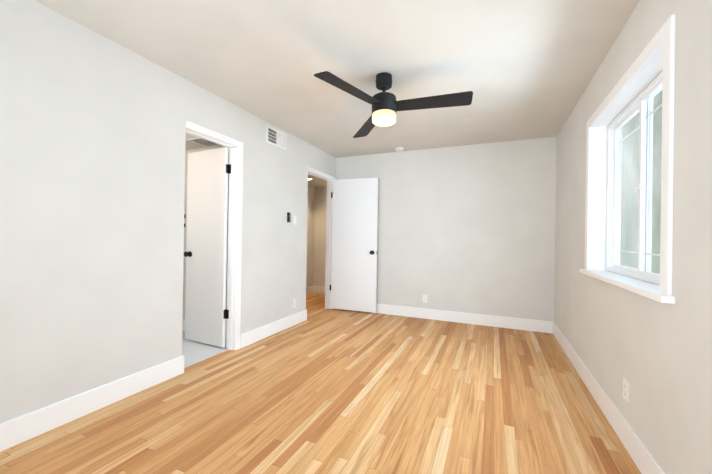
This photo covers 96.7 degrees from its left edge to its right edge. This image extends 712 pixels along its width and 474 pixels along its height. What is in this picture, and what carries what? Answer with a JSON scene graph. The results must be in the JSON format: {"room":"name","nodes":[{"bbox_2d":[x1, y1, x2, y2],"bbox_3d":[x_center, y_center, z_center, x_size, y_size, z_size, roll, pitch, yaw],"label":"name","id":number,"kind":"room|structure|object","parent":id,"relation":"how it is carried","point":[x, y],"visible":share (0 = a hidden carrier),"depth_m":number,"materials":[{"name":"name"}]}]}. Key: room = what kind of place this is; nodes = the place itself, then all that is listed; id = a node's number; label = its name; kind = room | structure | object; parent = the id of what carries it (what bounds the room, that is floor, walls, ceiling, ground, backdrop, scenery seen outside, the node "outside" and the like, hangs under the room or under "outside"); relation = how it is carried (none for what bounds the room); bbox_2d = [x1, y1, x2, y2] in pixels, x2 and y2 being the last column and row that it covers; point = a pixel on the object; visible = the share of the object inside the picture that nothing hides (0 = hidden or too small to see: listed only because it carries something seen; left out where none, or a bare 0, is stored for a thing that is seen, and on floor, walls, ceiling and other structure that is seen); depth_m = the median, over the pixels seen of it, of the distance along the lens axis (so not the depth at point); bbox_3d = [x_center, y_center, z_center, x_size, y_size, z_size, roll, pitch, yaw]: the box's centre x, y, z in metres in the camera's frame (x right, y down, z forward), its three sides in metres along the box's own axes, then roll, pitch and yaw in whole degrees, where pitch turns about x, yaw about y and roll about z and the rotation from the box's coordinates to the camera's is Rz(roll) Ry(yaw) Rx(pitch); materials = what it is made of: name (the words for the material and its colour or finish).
{"room":"empty bedroom","nodes":[
{"label":"empty bedroom","id":0,"kind":"room"},
{"bbox_2d":[0,0,335,422],"bbox_3d":[-1.394,-0.088,2.854,0.116,2.440,7.460,1,0,24],"label":"wall","id":1,"kind":"structure","parent":0,"point":[92,155],"depth_m":2.08,"materials":[{"name":"paint"}]},
{"bbox_2d":[0,310,306,451],"bbox_3d":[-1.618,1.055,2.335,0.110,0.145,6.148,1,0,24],"label":"baseboard","id":2,"kind":"structure","parent":1,"relation":"attached to","point":[22,428],"depth_m":2.07,"materials":[{"name":"white wood"}]},
{"bbox_2d":[184,147,228,347],"bbox_3d":[-1.577,0.100,3.331,0.599,2.020,0.153,1,0,27],"label":"bathroom door","id":3,"kind":"structure","parent":1,"relation":"in","point":[205,254],"depth_m":3.30,"materials":[{"name":"white paint"}]},
{"bbox_2d":[186,121,242,349],"bbox_3d":[-1.349,0.086,2.944,0.136,2.094,0.644,1,0,24],"label":"door frame","id":4,"kind":"structure","parent":1,"relation":"attached to","point":[232,249],"depth_m":3.18,"materials":[{"name":"white wood"}]},
{"bbox_2d":[266,125,286,150],"bbox_3d":[-0.929,-1.160,3.722,0.016,0.193,0.368,1,0,24],"label":"air vent","id":5,"kind":"object","parent":1,"relation":"in","point":[276,138],"visible":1,"depth_m":3.71,"materials":[{"name":"white metal"}]},
{"bbox_2d":[287,212,290,221],"bbox_3d":[-0.838,-0.245,3.957,0.019,0.124,0.050,1,0,24],"label":"remote","id":6,"kind":"object","parent":1,"relation":"attached to","point":[288,217],"visible":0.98,"depth_m":3.94,"materials":[{"name":"black plastic"}]},
{"bbox_2d":[292,299,295,308],"bbox_3d":[-0.800,0.863,4.096,0.008,0.115,0.070,1,0,24],"label":"electrical outlet","id":7,"kind":"object","parent":1,"relation":"attached to","point":[293,303],"visible":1,"depth_m":4.09,"materials":[{"name":"white plastic"}]},
{"bbox_2d":[308,167,335,308],"bbox_3d":[-0.563,0.094,4.751,0.136,2.109,0.804,1,0,24],"label":"door frame","id":8,"kind":"structure","parent":1,"relation":"attached to","point":[328,263],"depth_m":5.06,"materials":[{"name":"white wood"}]},
{"bbox_2d":[331,177,377,312],"bbox_3d":[-0.033,0.116,4.897,0.759,2.032,0.153,1,0,21],"label":"hall door","id":9,"kind":"structure","parent":1,"relation":"in","point":[354,244],"depth_m":4.87,"materials":[{"name":"white paint"}]},
{"bbox_2d":[182,331,228,367],"bbox_3d":[-2.043,1.120,2.870,1.145,0.004,1.690,1,0,24],"label":"floor","id":10,"kind":"structure","parent":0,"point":[193,352],"depth_m":3.14,"materials":[{"name":"white tile"}]},
{"bbox_2d":[183,145,228,320],"bbox_3d":[-1.738,-0.092,3.713,1.200,2.440,0.120,1,0,24],"label":"wall","id":11,"kind":"structure","parent":0,"point":[185,210],"depth_m":3.77,"materials":[{"name":"paint"}]},
{"bbox_2d":[182,319,225,338],"bbox_3d":[-1.714,1.054,3.619,1.050,0.141,0.014,1,0,24],"label":"baseboard","id":12,"kind":"structure","parent":11,"relation":"attached to","point":[183,324],"depth_m":3.74,"materials":[{"name":"white wood"}]},
{"bbox_2d":[185,133,326,186],"bbox_3d":[-1.463,-1.087,4.311,1.200,0.120,4.860,1,0,24],"label":"ceiling","id":13,"kind":"structure","parent":0,"point":[190,145],"depth_m":3.70,"materials":[{"name":"paint"}]},
{"bbox_2d":[187,137,218,145],"bbox_3d":[-1.621,-1.024,3.398,0.240,0.014,0.240,1,0,24],"label":"ceiling vent","id":14,"kind":"object","parent":13,"relation":"in","point":[201,141],"visible":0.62,"depth_m":3.38,"materials":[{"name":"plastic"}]},
{"bbox_2d":[306,185,314,286],"bbox_3d":[-1.482,-0.085,5.303,0.120,2.440,3.040,1,0,24],"label":"wall","id":15,"kind":"structure","parent":0,"point":[310,236],"depth_m":6.43,"materials":[{"name":"paint"}]},
{"bbox_2d":[306,285,313,293],"bbox_3d":[-1.439,1.064,5.274,0.014,0.145,2.800,1,0,24],"label":"baseboard","id":16,"kind":"structure","parent":15,"relation":"attached to","point":[310,289],"depth_m":6.42,"materials":[{"name":"white wood"}]},
{"bbox_2d":[313,187,326,285],"bbox_3d":[-0.469,-0.066,6.454,1.060,2.440,0.120,1,0,24],"label":"wall","id":17,"kind":"structure","parent":0,"point":[319,236],"depth_m":6.51,"materials":[{"name":"paint"}]},
{"bbox_2d":[314,285,324,293],"bbox_3d":[-0.464,1.081,6.369,0.870,0.145,0.014,1,0,24],"label":"baseboard","id":18,"kind":"structure","parent":17,"relation":"attached to","point":[314,289],"depth_m":6.48,"materials":[{"name":"white wood"}]},
{"bbox_2d":[0,293,640,473],"bbox_3d":[-0.309,1.198,2.748,4.625,0.100,6.950,1,0,24],"label":"floor","id":19,"kind":"structure","parent":0,"point":[321,389],"depth_m":2.06,"materials":[{"name":"brown wood"}]},
{"bbox_2d":[35,0,639,157],"bbox_3d":[-0.098,-1.341,1.706,3.375,0.100,6.368,1,0,24],"label":"ceiling","id":20,"kind":"structure","parent":0,"point":[524,69],"depth_m":2.24,"materials":[{"name":"paint"}]},
{"bbox_2d":[314,71,472,137],"bbox_3d":[0.292,-1.094,2.438,1.137,0.377,1.191,1,0,24],"label":"ceiling fan","id":21,"kind":"object","parent":20,"relation":"hanging from","point":[386,106],"visible":1,"depth_m":2.43,"materials":[{"name":"black metal"}]},
{"bbox_2d":[395,147,403,151],"bbox_3d":[0.627,-1.253,4.553,0.132,0.040,0.132,1,0,24],"label":"smoke detector","id":22,"kind":"object","parent":20,"relation":"attached to","point":[399,149],"visible":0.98,"depth_m":4.51,"materials":[{"name":"white plastic"}]},
{"bbox_2d":[336,136,556,321],"bbox_3d":[1.128,-0.045,4.569,3.375,2.440,0.120,1,0,24],"label":"wall","id":23,"kind":"structure","parent":0,"point":[467,228],"depth_m":4.33,"materials":[{"name":"paint"}]},
{"bbox_2d":[422,294,427,302],"bbox_3d":[0.992,0.886,4.550,0.070,0.115,0.008,1,0,24],"label":"electrical outlet","id":24,"kind":"object","parent":23,"relation":"attached to","point":[425,297],"visible":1,"depth_m":4.55,"materials":[{"name":"white plastic"}]},
{"bbox_2d":[371,303,552,333],"bbox_3d":[1.045,1.101,4.521,3.031,0.145,0.014,1,0,24],"label":"baseboard","id":25,"kind":"structure","parent":23,"relation":"attached to","point":[500,321],"depth_m":4.30,"materials":[{"name":"white wood"}]},
{"bbox_2d":[554,0,711,473],"bbox_3d":[1.338,-0.050,1.071,0.200,2.440,6.368,1,0,24],"label":"wall","id":26,"kind":"structure","parent":0,"point":[657,355],"depth_m":1.42,"materials":[{"name":"paint"}]},
{"bbox_2d":[553,322,665,473],"bbox_3d":[1.218,1.096,1.102,0.014,0.145,6.148,1,0,24],"label":"baseboard","id":27,"kind":"structure","parent":26,"relation":"attached to","point":[643,459],"depth_m":1.93,"materials":[{"name":"white wood"}]},
{"bbox_2d":[623,377,628,402],"bbox_3d":[1.524,0.864,1.790,0.008,0.115,0.070,1,0,24],"label":"electrical outlet","id":28,"kind":"object","parent":26,"relation":"attached to","point":[625,389],"visible":1,"depth_m":1.78,"materials":[{"name":"white plastic"}]},
{"bbox_2d":[579,268,674,303],"bbox_3d":[1.640,0.271,1.952,0.150,0.032,1.394,1,0,24],"label":"window sill","id":29,"kind":"structure","parent":26,"relation":"attached to","point":[646,289],"depth_m":1.72,"materials":[{"name":"white wood"}]},
{"bbox_2d":[585,14,675,295],"bbox_3d":[1.695,-0.341,1.933,0.191,1.208,1.346,1,0,24],"label":"window unit","id":30,"kind":"structure","parent":26,"relation":"in","point":[641,103],"depth_m":1.92,"materials":[{"name":"white plastic"}]}
]}

